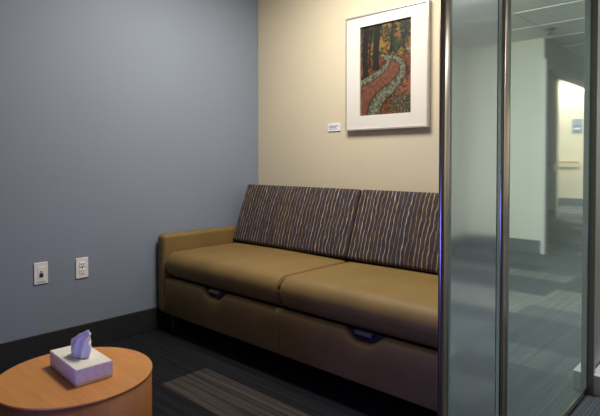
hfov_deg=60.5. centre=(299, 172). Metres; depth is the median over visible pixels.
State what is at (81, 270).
receptacle
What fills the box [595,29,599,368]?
wall
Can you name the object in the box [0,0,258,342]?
wall
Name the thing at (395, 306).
seat cushion
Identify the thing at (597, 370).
baseboard
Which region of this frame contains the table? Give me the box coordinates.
[0,347,151,415]
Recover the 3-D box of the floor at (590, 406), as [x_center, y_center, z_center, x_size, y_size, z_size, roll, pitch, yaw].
[6.646,1.029,0.997,9.620,0.001,16.900,1,2,43]
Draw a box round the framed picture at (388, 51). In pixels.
[345,0,430,130]
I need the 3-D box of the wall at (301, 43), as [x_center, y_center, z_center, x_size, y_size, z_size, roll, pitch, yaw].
[0.518,-0.235,3.123,2.172,2.440,0.100,1,2,43]
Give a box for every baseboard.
[0,307,185,370]
[594,364,599,395]
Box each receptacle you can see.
[79,262,84,266]
[79,268,84,273]
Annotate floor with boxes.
[0,321,587,415]
[571,394,599,415]
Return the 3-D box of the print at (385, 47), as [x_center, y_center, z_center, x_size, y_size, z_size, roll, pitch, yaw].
[0.505,-0.612,3.043,0.357,0.540,0.001,1,2,43]
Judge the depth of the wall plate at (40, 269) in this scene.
2.71 m
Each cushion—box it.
[166,242,350,306]
[233,184,361,260]
[280,261,437,348]
[347,190,438,273]
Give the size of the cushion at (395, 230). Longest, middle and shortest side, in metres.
1.024 x 0.405 x 0.127 m
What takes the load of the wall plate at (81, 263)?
attached to the wall at (125, 124)
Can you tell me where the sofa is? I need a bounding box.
[158,184,438,411]
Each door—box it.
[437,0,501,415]
[499,0,590,415]
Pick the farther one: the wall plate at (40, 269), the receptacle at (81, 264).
the receptacle at (81, 264)
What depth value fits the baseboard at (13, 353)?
2.91 m
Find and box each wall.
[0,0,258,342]
[258,0,439,192]
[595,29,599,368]
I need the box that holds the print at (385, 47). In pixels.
[361,17,410,115]
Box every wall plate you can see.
[34,262,47,284]
[76,257,87,278]
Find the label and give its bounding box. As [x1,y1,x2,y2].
[328,123,340,131]
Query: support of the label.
attached to the wall at (301, 43)
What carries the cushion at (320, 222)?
on the sofa
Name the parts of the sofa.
leg, armrest, panel, frame, panel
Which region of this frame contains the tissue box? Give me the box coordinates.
[50,330,112,386]
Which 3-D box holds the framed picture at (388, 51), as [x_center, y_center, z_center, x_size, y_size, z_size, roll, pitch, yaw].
[0.504,-0.604,3.038,0.576,0.700,0.028,1,2,43]
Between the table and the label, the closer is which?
the table
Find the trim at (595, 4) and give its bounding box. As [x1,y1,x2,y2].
[586,0,599,394]
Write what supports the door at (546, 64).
in the wall
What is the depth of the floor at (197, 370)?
2.42 m
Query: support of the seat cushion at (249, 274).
on the sofa
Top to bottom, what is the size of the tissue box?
0.136 m
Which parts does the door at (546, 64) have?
rail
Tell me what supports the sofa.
on the floor at (197, 370)

